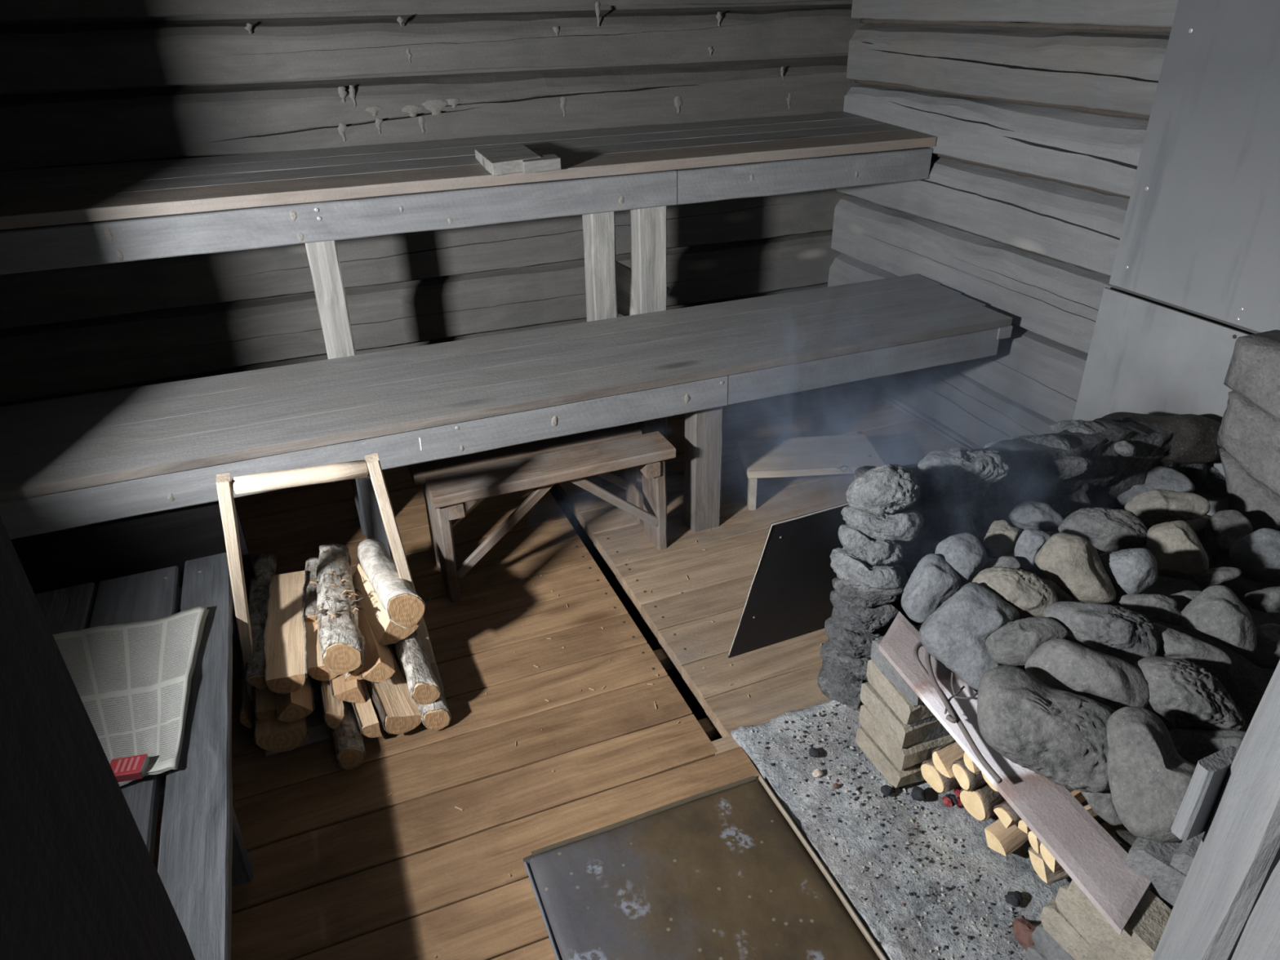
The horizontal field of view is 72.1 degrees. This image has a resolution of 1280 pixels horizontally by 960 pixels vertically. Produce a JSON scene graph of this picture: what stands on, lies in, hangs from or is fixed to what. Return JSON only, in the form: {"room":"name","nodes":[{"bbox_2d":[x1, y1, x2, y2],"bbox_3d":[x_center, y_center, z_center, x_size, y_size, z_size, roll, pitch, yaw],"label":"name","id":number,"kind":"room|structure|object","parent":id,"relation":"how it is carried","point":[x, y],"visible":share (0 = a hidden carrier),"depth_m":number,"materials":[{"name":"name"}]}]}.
{"room":"sauna","nodes":[
{"label":"sauna","id":0,"kind":"room"},
{"bbox_2d":[0,0,866,406],"bbox_3d":[-0.743,-1.251,3.345,3.600,2.208,0.227,-12,31,-19],"label":"wall","id":1,"kind":"structure","parent":0,"point":[83,82],"depth_m":3.19,"materials":[{"name":"wood"}]},
{"bbox_2d":[153,382,959,959],"bbox_3d":[-0.054,0.560,2.458,3.402,0.166,3.350,-12,31,-19],"label":"floor","id":2,"kind":"structure","parent":0,"point":[344,868],"depth_m":2.27,"materials":[{"name":"brown wood"}]},
{"bbox_2d":[35,552,253,959],"bbox_3d":[-1.089,0.808,1.542,0.761,0.332,1.815,-12,31,-19],"label":"bench","id":3,"kind":"object","parent":2,"relation":"on","point":[203,854],"visible":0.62,"depth_m":1.72,"materials":[{"name":"wood"}]},
{"bbox_2d":[52,604,208,786],"bbox_3d":[-1.097,0.445,1.831,0.357,0.026,0.559,-12,31,-19],"label":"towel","id":4,"kind":"object","parent":3,"relation":"on","point":[132,680],"visible":0.82,"depth_m":1.87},
{"bbox_2d":[110,753,149,782],"bbox_3d":[-0.950,0.535,1.631,0.061,0.018,0.045,-7,29,-10],"label":"matchbox","id":5,"kind":"object","parent":4,"relation":"on","point":[132,767],"visible":0.89,"depth_m":1.62},
{"bbox_2d":[140,754,149,777],"bbox_3d":[-0.921,0.532,1.637,0.002,0.016,0.042,-7,29,-10],"label":"tray","id":6,"kind":"object","parent":5,"relation":"on","point":[146,761],"depth_m":1.64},
{"bbox_2d":[216,453,447,756],"bbox_3d":[-0.785,0.259,2.173,0.474,0.673,0.352,-12,31,-19],"label":"carrier","id":7,"kind":"object","parent":2,"relation":"on","point":[282,479],"visible":0.5,"depth_m":2.06,"materials":[{"name":"brown wood"}]},
{"bbox_2d":[238,651,253,728],"bbox_3d":[-1.032,0.478,2.304,0.033,0.079,0.451,-11,30,-17],"label":"log","id":8,"kind":"object","parent":7,"relation":"in","point":[245,703],"visible":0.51,"depth_m":2.16,"materials":[{"name":"brown wood"}]},
{"bbox_2d":[253,715,308,751],"bbox_3d":[-0.924,0.518,2.270,0.128,0.077,0.451,-11,30,-17],"label":"log","id":9,"kind":"object","parent":7,"relation":"in","point":[273,735],"visible":0.24,"depth_m":2.09,"materials":[{"name":"brown wood"}]},
{"bbox_2d":[252,685,276,720],"bbox_3d":[-0.967,0.460,2.287,0.076,0.056,0.454,-12,31,-18],"label":"log","id":10,"kind":"object","parent":9,"relation":"on","point":[264,701],"visible":0.16,"depth_m":2.12,"materials":[{"name":"brown wood"}]},
{"bbox_2d":[244,553,276,690],"bbox_3d":[-1.010,0.360,2.355,0.074,0.056,0.563,-11,30,-17],"label":"log","id":11,"kind":"object","parent":10,"relation":"on","point":[264,565],"visible":0.61,"depth_m":2.33,"materials":[{"name":"brown wood"}]},
{"bbox_2d":[274,674,315,722],"bbox_3d":[-0.899,0.446,2.267,0.100,0.069,0.451,-11,30,-17],"label":"log","id":12,"kind":"object","parent":9,"relation":"on","point":[296,705],"visible":0.26,"depth_m":2.10,"materials":[{"name":"brown wood"}]},
{"bbox_2d":[262,570,307,694],"bbox_3d":[-0.908,0.382,2.274,0.105,0.066,0.454,-10,30,-15],"label":"log","id":13,"kind":"object","parent":12,"relation":"on","point":[285,649],"visible":1,"depth_m":2.20,"materials":[{"name":"brown wood"}]},
{"bbox_2d":[351,679,383,737],"bbox_3d":[-0.746,0.509,2.293,0.055,0.058,0.452,-14,31,-22],"label":"log","id":14,"kind":"object","parent":7,"relation":"in","point":[368,723],"visible":0.28,"depth_m":2.13,"materials":[{"name":"brown wood"}]},
{"bbox_2d":[364,644,422,734],"bbox_3d":[-0.684,0.493,2.311,0.102,0.083,0.456,-16,32,-25],"label":"log","id":15,"kind":"object","parent":7,"relation":"in","point":[398,713],"visible":0.41,"depth_m":2.17,"materials":[{"name":"brown wood"}]},
{"bbox_2d":[329,673,366,702],"bbox_3d":[-0.788,0.434,2.332,0.079,0.065,0.452,-11,30,-18],"label":"log","id":16,"kind":"object","parent":15,"relation":"on","point":[353,691],"visible":0.2,"depth_m":2.15,"materials":[{"name":"brown wood"}]},
{"bbox_2d":[355,595,396,683],"bbox_3d":[-0.728,0.386,2.314,0.095,0.072,0.402,-14,31,-22],"label":"log","id":17,"kind":"object","parent":15,"relation":"on","point":[380,664],"visible":0.43,"depth_m":2.18,"materials":[{"name":"brown wood"}]},
{"bbox_2d":[345,635,364,681],"bbox_3d":[-0.741,0.405,2.293,0.056,0.050,0.322,-8,30,-13],"label":"log","id":18,"kind":"object","parent":17,"relation":"on","point":[351,675],"visible":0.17,"depth_m":2.16,"materials":[{"name":"brown wood"}]},
{"bbox_2d":[352,563,422,644],"bbox_3d":[-0.686,0.319,2.341,0.130,0.090,0.282,-16,32,-26],"label":"log","id":19,"kind":"object","parent":17,"relation":"on","point":[386,632],"visible":0.52,"depth_m":2.27,"materials":[{"name":"brown wood"}]},
{"bbox_2d":[357,537,425,628],"bbox_3d":[-0.661,0.256,2.303,0.098,0.111,0.333,-17,32,-26],"label":"log","id":20,"kind":"object","parent":19,"relation":"on","point":[403,606],"visible":0.98,"depth_m":2.20,"materials":[{"name":"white wood"}]},
{"bbox_2d":[391,643,451,730],"bbox_3d":[-0.603,0.497,2.346,0.083,0.080,0.453,-14,31,-22],"label":"log","id":21,"kind":"object","parent":7,"relation":"in","point":[436,716],"visible":0.19,"depth_m":2.17,"materials":[{"name":"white wood"}]},
{"bbox_2d":[395,631,441,704],"bbox_3d":[-0.588,0.453,2.281,0.081,0.081,0.318,-12,31,-19],"label":"log","id":22,"kind":"object","parent":21,"relation":"on","point":[424,688],"visible":0.72,"depth_m":2.18,"materials":[{"name":"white wood"}]},
{"bbox_2d":[330,700,365,769],"bbox_3d":[-0.772,0.557,2.257,0.071,0.082,0.453,-13,31,-20],"label":"log","id":23,"kind":"object","parent":2,"relation":"on","point":[348,740],"visible":0.3,"depth_m":2.09,"materials":[{"name":"brown wood"}]},
{"bbox_2d":[318,680,343,729],"bbox_3d":[-0.819,0.474,2.284,0.050,0.073,0.452,-13,31,-20],"label":"log","id":24,"kind":"object","parent":23,"relation":"on","point":[332,708],"visible":0.43,"depth_m":2.12,"materials":[{"name":"brown wood"}]},
{"bbox_2d":[305,616,338,680],"bbox_3d":[-0.827,0.386,2.314,0.104,0.066,0.375,-9,30,-14],"label":"log","id":25,"kind":"object","parent":24,"relation":"on","point":[317,669],"visible":0.16,"depth_m":2.17,"materials":[{"name":"brown wood"}]},
{"bbox_2d":[302,556,318,622],"bbox_3d":[-0.901,0.301,2.417,0.060,0.043,0.303,-8,30,-11],"label":"log","id":26,"kind":"object","parent":25,"relation":"on","point":[311,565],"visible":0.67,"depth_m":2.38,"materials":[{"name":"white wood"}]},
{"bbox_2d":[309,542,365,675],"bbox_3d":[-0.782,0.309,2.279,0.131,0.114,0.481,-10,30,-16],"label":"log","id":27,"kind":"object","parent":25,"relation":"on","point":[341,645],"visible":1,"depth_m":2.18,"materials":[{"name":"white wood"}]},
{"bbox_2d":[0,111,936,439],"bbox_3d":[-0.574,-0.608,3.245,3.389,1.148,0.627,-12,31,-19],"label":"bench","id":28,"kind":"object","parent":2,"relation":"on","point":[54,218],"visible":0.84,"depth_m":2.83,"materials":[{"name":"wood"}]},
{"bbox_2d":[475,144,560,176],"bbox_3d":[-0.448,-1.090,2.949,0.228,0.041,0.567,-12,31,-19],"label":"wood block","id":29,"kind":"object","parent":28,"relation":"on","point":[497,161],"visible":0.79,"depth_m":2.75,"materials":[{"name":"grey wood"}]},
{"bbox_2d":[0,274,1012,630],"bbox_3d":[-0.345,-0.101,2.878,3.380,0.608,0.593,-12,31,-19],"label":"bench","id":30,"kind":"object","parent":2,"relation":"on","point":[95,487],"visible":0.92,"depth_m":2.54,"materials":[{"name":"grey wood"}]},
{"bbox_2d":[407,423,675,602],"bbox_3d":[-0.306,0.071,2.804,0.774,0.377,0.340,-12,31,-19],"label":"wooden bench","id":31,"kind":"object","parent":2,"relation":"on","point":[451,486],"visible":0.96,"depth_m":2.67,"materials":[{"name":"wood"}]},
{"bbox_2d":[388,528,822,957],"bbox_3d":[-0.088,0.575,2.265,1.270,0.006,1.333,-12,31,-19],"label":"litter","id":32,"kind":"object","parent":2,"relation":"on","point":[390,793],"visible":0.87,"depth_m":2.33,"materials":[{"name":"brown wood"}]},
{"bbox_2d":[523,775,887,959],"bbox_3d":[0.193,0.951,1.564,0.572,0.022,0.962,-12,31,-19],"label":"sheet","id":33,"kind":"object","parent":2,"relation":"on","point":[726,872],"visible":1,"depth_m":1.77,"materials":[{"name":"metal"}]},
{"bbox_2d":[728,502,848,657],"bbox_3d":[0.439,0.258,2.319,0.395,0.482,0.107,-13,31,-20],"label":"sheet","id":34,"kind":"object","parent":2,"relation":"on","point":[788,597],"visible":0.86,"depth_m":2.30,"materials":[{"name":"black metal"}]},
{"bbox_2d":[736,431,884,510],"bbox_3d":[0.605,-0.030,3.175,0.479,0.160,0.315,-3,29,-3],"label":"step stool","id":35,"kind":"object","parent":2,"relation":"on","point":[838,454],"visible":0.91,"depth_m":3.12,"materials":[{"name":"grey wood"}]},
{"bbox_2d":[731,700,1072,959],"bbox_3d":[1.175,0.793,1.936,1.548,0.142,1.251,-12,31,-19],"label":"hearth slab","id":36,"kind":"object","parent":2,"relation":"on","point":[1015,871],"visible":0.34,"depth_m":1.85,"materials":[{"name":"concrete"}]},
{"bbox_2d":[808,746,819,757],"bbox_3d":[0.412,0.644,2.079,0.025,0.021,0.030,4,29,9],"label":"lump","id":37,"kind":"object","parent":36,"relation":"on","point":[813,752],"visible":1,"depth_m":2.07,"materials":[{"name":"black stone"}]},
{"bbox_2d":[812,768,822,777],"bbox_3d":[0.409,0.676,2.025,0.025,0.017,0.019,-12,31,-19],"label":"pebble","id":38,"kind":"object","parent":36,"relation":"on","point":[817,773],"visible":1,"depth_m":2.02,"materials":[{"name":"beige stone"}]},
{"bbox_2d":[832,782,839,788],"bbox_3d":[0.444,0.693,1.994,0.016,0.011,0.013,-12,31,-19],"label":"chip","id":39,"kind":"object","parent":36,"relation":"on","point":[836,785],"visible":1,"depth_m":1.99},
{"bbox_2d":[880,784,893,795],"bbox_3d":[0.555,0.698,1.977,0.026,0.021,0.026,-12,31,-19],"label":"lump","id":40,"kind":"object","parent":36,"relation":"on","point":[886,789],"visible":1,"depth_m":1.97,"materials":[{"name":"black stone"}]},
{"bbox_2d":[750,703,1025,959],"bbox_3d":[0.564,0.798,1.819,0.291,0.027,0.937,-12,31,-19],"label":"crumbs","id":41,"kind":"object","parent":36,"relation":"on","point":[857,791],"visible":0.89,"depth_m":1.88,"materials":[{"name":"gravel"}]},
{"bbox_2d":[911,786,926,801],"bbox_3d":[0.621,0.702,1.961,0.033,0.031,0.033,6,30,13],"label":"lump","id":42,"kind":"object","parent":36,"relation":"on","point":[917,793],"visible":1,"depth_m":1.95,"materials":[{"name":"black stone"}]},
{"bbox_2d":[942,788,964,807],"bbox_3d":[0.700,0.708,1.933,0.066,0.024,0.061,-12,31,-19],"label":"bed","id":43,"kind":"object","parent":36,"relation":"on","point":[949,800],"visible":0.59,"depth_m":1.93,"materials":[{"name":"red"}]},
{"bbox_2d":[984,818,1028,856],"bbox_3d":[0.827,0.714,1.863,0.227,0.062,0.059,-18,33,-28],"label":"log","id":44,"kind":"object","parent":36,"relation":"on","point":[1004,841],"visible":0.26,"depth_m":1.82,"materials":[{"name":"brown wood"}]},
{"bbox_2d":[993,800,1022,828],"bbox_3d":[0.834,0.663,1.831,0.202,0.054,0.059,-12,31,-19],"label":"log","id":45,"kind":"object","parent":44,"relation":"on","point":[1005,812],"visible":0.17,"depth_m":1.79,"materials":[{"name":"brown wood"}]},
{"bbox_2d":[981,771,999,792],"bbox_3d":[0.797,0.584,1.803,0.201,0.043,0.062,-12,31,-19],"label":"log","id":46,"kind":"object","parent":45,"relation":"on","point":[986,780],"visible":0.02,"depth_m":1.77,"materials":[{"name":"brown wood"}]},
{"bbox_2d":[1005,890,1022,906],"bbox_3d":[0.740,0.824,1.738,0.029,0.020,0.036,23,37,37],"label":"lump","id":47,"kind":"object","parent":36,"relation":"on","point":[1015,898],"visible":1,"depth_m":1.73,"materials":[{"name":"black stone"}]},
{"bbox_2d":[1013,918,1036,951],"bbox_3d":[0.735,0.863,1.661,0.047,0.060,0.081,-12,31,-19],"label":"chip","id":48,"kind":"object","parent":36,"relation":"on","point":[1023,929],"visible":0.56,"depth_m":1.66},
{"bbox_2d":[817,329,1279,959],"bbox_3d":[1.157,0.296,1.964,1.354,0.902,1.229,-12,31,-19],"label":"stove","id":49,"kind":"object","parent":36,"relation":"on","point":[1118,902],"visible":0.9,"depth_m":2.04,"materials":[{"name":"stone"}]},
{"bbox_2d":[901,553,961,622],"bbox_3d":[0.631,0.240,1.921,0.120,0.136,0.097,-19,33,-29],"label":"stone","id":50,"kind":"object","parent":49,"relation":"on","point":[933,581],"visible":0.95,"depth_m":1.90,"materials":[{"name":"grey stone"}]},
{"bbox_2d":[920,757,959,793],"bbox_3d":[0.730,0.626,1.966,0.204,0.073,0.080,-15,32,-23],"label":"log","id":51,"kind":"object","parent":49,"relation":"in","point":[941,784],"visible":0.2,"depth_m":1.92,"materials":[{"name":"brown wood"}]},
{"bbox_2d":[932,739,964,778],"bbox_3d":[0.735,0.582,1.930,0.204,0.067,0.064,-17,32,-26],"label":"log","id":52,"kind":"object","parent":51,"relation":"on","point":[943,757],"visible":0.29,"depth_m":1.90,"materials":[{"name":"brown wood"}]},
{"bbox_2d":[913,641,1002,783],"bbox_3d":[0.602,0.439,1.707,0.048,0.024,0.370,-3,29,-3],"label":"poker","id":53,"kind":"object","parent":49,"relation":"on","point":[953,717],"visible":0.92,"depth_m":1.70,"materials":[{"name":"metal"}]},
{"bbox_2d":[934,533,986,586],"bbox_3d":[0.707,0.173,1.944,0.098,0.112,0.104,-24,36,-35],"label":"stone","id":54,"kind":"object","parent":49,"relation":"on","point":[966,554],"visible":0.7,"depth_m":1.91,"materials":[{"name":"grey stone"}]},
{"bbox_2d":[981,555,1020,570],"bbox_3d":[0.790,0.191,1.938,0.085,0.053,0.032,1,29,4],"label":"stone","id":55,"kind":"object","parent":54,"relation":"on","point":[1010,562],"visible":0.54,"depth_m":1.92,"materials":[{"name":"grey stone"}]},
{"bbox_2d":[944,671,977,714],"bbox_3d":[0.643,0.427,1.732,0.071,0.004,0.126,11,31,21],"label":"twig","id":56,"kind":"object","parent":49,"relation":"on","point":[954,695],"visible":0.87,"depth_m":1.74,"materials":[{"name":"wood"}]},
{"bbox_2d":[918,582,1019,690],"bbox_3d":[0.665,0.310,1.790,0.174,0.186,0.152,17,34,30],"label":"stone","id":57,"kind":"object","parent":49,"relation":"on","point":[956,633],"visible":0.84,"depth_m":1.75,"materials":[{"name":"grey stone"}]},
{"bbox_2d":[985,616,1067,666],"bbox_3d":[0.752,0.316,1.714,0.142,0.098,0.085,2,29,6],"label":"stone","id":58,"kind":"object","parent":57,"relation":"on","point":[1012,644],"visible":0.8,"depth_m":1.69,"materials":[{"name":"grey stone"}]},
{"bbox_2d":[960,782,1005,821],"bbox_3d":[0.792,0.651,1.909,0.210,0.105,0.078,-18,33,-27],"label":"log","id":59,"kind":"object","parent":49,"relation":"in","point":[980,802],"visible":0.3,"depth_m":1.85,"materials":[{"name":"brown wood"}]},
{"bbox_2d":[951,756,986,791],"bbox_3d":[0.769,0.603,1.886,0.203,0.064,0.066,-12,31,-19],"label":"log","id":60,"kind":"object","parent":59,"relation":"on","point":[968,780],"visible":0.16,"depth_m":1.84,"materials":[{"name":"brown wood"}]},
{"bbox_2d":[963,751,981,774],"bbox_3d":[0.769,0.555,1.837,0.200,0.059,0.049,-12,31,-19],"label":"log","id":61,"kind":"object","parent":60,"relation":"on","point":[970,764],"visible":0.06,"depth_m":1.80,"materials":[{"name":"brown wood"}]},
{"bbox_2d":[973,517,994,542],"bbox_3d":[0.845,0.122,2.188,0.065,0.058,0.046,3,29,7],"label":"stone","id":62,"kind":"object","parent":49,"relation":"on","point":[982,525],"visible":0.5,"depth_m":2.17,"materials":[{"name":"grey stone"}]},
{"bbox_2d":[983,520,1022,555],"bbox_3d":[0.840,0.134,2.030,0.064,0.077,0.071,-23,35,-33],"label":"stone","id":63,"kind":"object","parent":49,"relation":"in","point":[1001,539],"visible":0.9,"depth_m":2.01,"materials":[{"name":"grey stone"}]},
{"bbox_2d":[972,566,1057,617],"bbox_3d":[0.768,0.228,1.802,0.169,0.092,0.091,13,32,24],"label":"stone","id":64,"kind":"object","parent":49,"relation":"in","point":[1024,590],"visible":0.77,"depth_m":1.77,"materials":[{"name":"beige stone"}]},
{"bbox_2d":[1013,528,1051,570],"bbox_3d":[0.872,0.153,1.966,0.078,0.086,0.061,-17,33,-27],"label":"stone","id":65,"kind":"object","parent":49,"relation":"in","point":[1030,541],"visible":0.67,"depth_m":1.95,"materials":[{"name":"grey stone"}]},
{"bbox_2d":[1008,500,1063,531],"bbox_3d":[0.981,0.092,2.176,0.125,0.074,0.070,11,31,21],"label":"stone","id":66,"kind":"object","parent":49,"relation":"on","point":[1041,516],"visible":0.91,"depth_m":2.15,"materials":[{"name":"grey stone"}]},
{"bbox_2d":[977,665,1115,792],"bbox_3d":[0.721,0.443,1.546,0.268,0.154,0.152,18,34,31],"label":"stone","id":67,"kind":"object","parent":49,"relation":"on","point":[1059,735],"visible":0.93,"depth_m":1.51,"materials":[{"name":"grey stone"}]},
{"bbox_2d":[1028,846,1069,884],"bbox_3d":[0.890,0.738,1.768,0.224,0.066,0.069,-11,30,-17],"label":"log","id":68,"kind":"object","parent":49,"relation":"in","point":[1039,865],"visible":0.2,"depth_m":1.73,"materials":[{"name":"brown wood"}]},
{"bbox_2d":[1017,790,1085,834],"bbox_3d":[0.825,0.637,1.724,0.203,0.039,0.025,-15,32,-23],"label":"log","id":69,"kind":"object","parent":49,"relation":"in","point":[1077,795],"visible":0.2,"depth_m":1.73,"materials":[{"name":"brown wood"}]},
{"bbox_2d":[1040,577,1072,601],"bbox_3d":[0.855,0.232,1.822,0.032,0.040,0.078,-23,36,-34],"label":"stone","id":70,"kind":"object","parent":49,"relation":"in","point":[1062,596],"visible":0.5,"depth_m":1.81,"materials":[{"name":"grey stone"}]},
{"bbox_2d":[1027,804,1097,853],"bbox_3d":[0.831,0.654,1.682,0.201,0.043,0.032,-13,31,-20],"label":"log","id":71,"kind":"object","parent":49,"relation":"in","point":[1034,842],"visible":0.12,"depth_m":1.65,"materials":[{"name":"brown wood"}]},
{"bbox_2d":[1056,489,1091,518],"bbox_3d":[1.125,0.050,2.338,0.124,0.100,0.081,0,29,1],"label":"stone","id":72,"kind":"object","parent":49,"relation":"on","point":[1078,500],"visible":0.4,"depth_m":2.31,"materials":[{"name":"grey stone"}]},
{"bbox_2d":[1034,532,1115,603],"bbox_3d":[0.910,0.185,1.823,0.098,0.125,0.160,-15,32,-24],"label":"stone","id":73,"kind":"object","parent":49,"relation":"in","point":[1070,561],"visible":0.98,"depth_m":1.80,"materials":[{"name":"beige stone"}]},
{"bbox_2d":[1039,814,1127,874],"bbox_3d":[0.837,0.656,1.634,0.200,0.079,0.049,-12,31,-19],"label":"log","id":74,"kind":"object","parent":49,"relation":"in","point":[1055,867],"visible":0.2,"depth_m":1.62,"materials":[{"name":"brown wood"}]},
{"bbox_2d":[1024,638,1149,711],"bbox_3d":[0.816,0.355,1.601,0.208,0.101,0.097,18,34,31],"label":"stone","id":75,"kind":"object","parent":49,"relation":"in","point":[1060,664],"visible":0.77,"depth_m":1.57,"materials":[{"name":"grey stone"}]},
{"bbox_2d":[1043,601,1159,662],"bbox_3d":[0.882,0.285,1.687,0.205,0.092,0.094,13,32,24],"label":"stone","id":76,"kind":"object","parent":49,"relation":"in","point":[1127,635],"visible":0.98,"depth_m":1.65,"materials":[{"name":"grey stone"}]},
{"bbox_2d":[1080,789,1123,825],"bbox_3d":[0.793,0.552,1.507,0.054,0.056,0.072,-4,29,-6],"label":"stone","id":77,"kind":"object","parent":49,"relation":"in","point":[1101,803],"visible":0.56,"depth_m":1.49,"materials":[{"name":"grey stone"}]},
{"bbox_2d":[1057,506,1147,551],"bbox_3d":[1.076,0.114,2.035,0.187,0.099,0.094,19,35,32],"label":"stone","id":78,"kind":"object","parent":49,"relation":"in","point":[1108,530],"visible":0.87,"depth_m":2.00,"materials":[{"name":"grey stone"}]},
{"bbox_2d":[1115,829,1137,848],"bbox_3d":[0.844,0.610,1.473,0.087,0.036,0.038,16,33,28],"label":"stone","id":79,"kind":"object","parent":49,"relation":"in","point":[1126,837],"visible":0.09,"depth_m":1.48,"materials":[{"name":"grey stone"}]},
{"bbox_2d":[1098,547,1157,595],"bbox_3d":[1.011,0.183,1.828,0.092,0.102,0.112,-14,31,-22],"label":"stone","id":80,"kind":"object","parent":49,"relation":"in","point":[1130,571],"visible":0.79,"depth_m":1.79,"materials":[{"name":"grey stone"}]},
{"bbox_2d":[1118,593,1182,626],"bbox_3d":[1.032,0.255,1.765,0.128,0.052,0.053,21,36,34],"label":"stone","id":81,"kind":"object","parent":49,"relation":"in","point":[1157,607],"visible":0.93,"depth_m":1.75,"materials":[{"name":"grey stone"}]},
{"bbox_2d":[1106,706,1195,842],"bbox_3d":[0.836,0.488,1.440,0.146,0.172,0.190,-18,33,-28],"label":"stone","id":82,"kind":"object","parent":49,"relation":"on","point":[1148,780],"visible":0.79,"depth_m":1.42,"materials":[{"name":"grey stone"}]},
{"bbox_2d":[1115,466,1195,509],"bbox_3d":[1.382,0.028,2.407,0.221,0.137,0.101,8,30,15],"label":"stone","id":83,"kind":"object","parent":49,"relation":"on","point":[1157,477],"visible":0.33,"depth_m":2.36,"materials":[{"name":"grey stone"}]},
{"bbox_2d":[1124,488,1210,527],"bbox_3d":[1.323,0.072,2.213,0.180,0.102,0.077,14,32,25],"label":"stone","id":84,"kind":"object","parent":49,"relation":"in","point":[1156,506],"visible":0.91,"depth_m":2.19,"materials":[{"name":"grey stone"}]},
{"bbox_2d":[1145,520,1208,579],"bbox_3d":[1.192,0.157,1.955,0.101,0.122,0.134,-14,31,-22],"label":"stone","id":85,"kind":"object","parent":49,"relation":"on","point":[1178,552],"visible":0.83,"depth_m":1.93,"materials":[{"name":"beige stone"}]},
{"bbox_2d":[1168,590,1202,612],"bbox_3d":[1.117,0.249,1.799,0.059,0.054,0.041,8,30,15],"label":"stone","id":86,"kind":"object","parent":49,"relation":"on","point":[1183,598],"visible":0.46,"depth_m":1.79,"materials":[{"name":"grey stone"}]},
{"bbox_2d":[1133,656,1244,730],"bbox_3d":[0.963,0.382,1.552,0.111,0.111,0.184,-23,36,-34],"label":"stone","id":87,"kind":"object","parent":49,"relation":"in","point":[1186,695],"visible":0.91,"depth_m":1.52,"materials":[{"name":"grey stone"}]},
{"bbox_2d":[1151,622,1232,669],"bbox_3d":[1.023,0.320,1.650,0.150,0.061,0.060,17,34,29],"label":"stone","id":88,"kind":"object","parent":49,"relation":"on","point":[1175,644],"visible":0.79,"depth_m":1.63,"materials":[{"name":"grey stone"}]},
{"bbox_2d":[1168,728,1246,765],"bbox_3d":[0.971,0.458,1.502,0.121,0.085,0.072,13,32,23],"label":"stone","id":89,"kind":"object","parent":49,"relation":"in","point":[1192,745],"visible":0.5,"depth_m":1.49,"materials":[{"name":"grey stone"}]},
{"bbox_2d":[1195,464,1227,497],"bbox_3d":[1.637,0.005,2.500,0.213,0.087,0.081,14,32,26],"label":"stone","id":90,"kind":"object","parent":49,"relation":"on","point":[1215,484],"visible":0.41,"depth_m":2.48,"materials":[{"name":"grey stone"}]},
{"bbox_2d":[1190,566,1241,589],"bbox_3d":[1.246,0.210,1.904,0.087,0.060,0.036,10,31,19],"label":"stone","id":91,"kind":"object","parent":49,"relation":"on","point":[1206,578],"visible":0.91,"depth_m":1.89,"materials":[{"name":"grey stone"}]},
{"bbox_2d":[1180,585,1257,656],"bbox_3d":[1.123,0.270,1.692,0.093,0.106,0.129,-13,31,-21],"label":"stone","id":92,"kind":"object","parent":49,"relation":"in","point":[1216,613],"visible":1,"depth_m":1.67,"materials":[{"name":"grey stone"}]},
{"bbox_2d":[1204,509,1253,561],"bbox_3d":[1.449,0.135,2.174,0.091,0.123,0.089,-5,29,-7],"label":"stone","id":93,"kind":"object","parent":49,"relation":"on","point":[1224,529],"visible":0.9,"depth_m":2.15,"materials":[{"name":"grey stone"}]},
{"bbox_2d":[1229,528,1279,583],"bbox_3d":[1.454,0.180,2.041,0.122,0.122,0.122,-1,29,1],"label":"stone","id":94,"kind":"object","parent":49,"relation":"on","point":[1256,554],"visible":0.98,"depth_m":2.02,"materials":[{"name":"grey stone"}]},
{"bbox_2d":[1244,623,1279,669],"bbox_3d":[1.236,0.329,1.722,0.082,0.083,0.090,-24,36,-35],"label":"stone","id":95,"kind":"object","parent":49,"relation":"in","point":[1266,655],"visible":0.68,"depth_m":1.70,"materials":[{"name":"grey stone"}]},
{"bbox_2d":[1244,586,1279,613],"bbox_3d":[1.367,0.257,1.898,0.097,0.068,0.057,9,31,18],"label":"stone","id":96,"kind":"object","parent":49,"relation":"on","point":[1267,600],"visible":1,"depth_m":1.89,"materials":[{"name":"grey stone"}]},
{"bbox_2d":[827,0,1260,449],"bbox_3d":[1.613,-0.785,2.460,0.224,2.248,3.411,-12,31,-19],"label":"wall","id":97,"kind":"structure","parent":0,"point":[1037,112],"depth_m":3.05,"materials":[{"name":"grey wood"}]},
{"bbox_2d":[1072,287,1249,516],"bbox_3d":[1.748,0.098,2.231,0.011,0.755,1.637,-12,31,-19],"label":"board","id":98,"kind":"object","parent":97,"relation":"attached to","point":[1144,357],"visible":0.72,"depth_m":2.60,"materials":[{"name":"grey metal"}]},
{"bbox_2d":[1109,0,1279,332],"bbox_3d":[1.736,-0.826,1.717,0.011,1.330,1.626,-12,31,-19],"label":"board","id":99,"kind":"object","parent":97,"relation":"attached to","point":[1201,229],"visible":1,"depth_m":2.33,"materials":[{"name":"metal"}]},
{"bbox_3d":[0.519,0.300,0.490,3.500,2.209,0.263,-12,31,-19],"label":"wall","id":100,"kind":"structure","parent":0,"visible":0},
{"bbox_2d":[0,516,195,959],"bbox_3d":[-0.160,0.481,0.272,0.226,2.100,0.153,-12,31,-19],"label":"trim","id":101,"kind":"structure","parent":100,"relation":"attached to","point":[80,879],"depth_m":0.13,"materials":[{"name":"black wood"}]},
{"bbox_2d":[1151,660,1279,959],"bbox_3d":[0.637,0.305,0.564,0.167,2.100,0.482,-12,31,-19],"label":"door","id":102,"kind":"structure","parent":100,"relation":"attached to","point":[1227,904],"depth_m":0.74,"materials":[{"name":"grey wood"}]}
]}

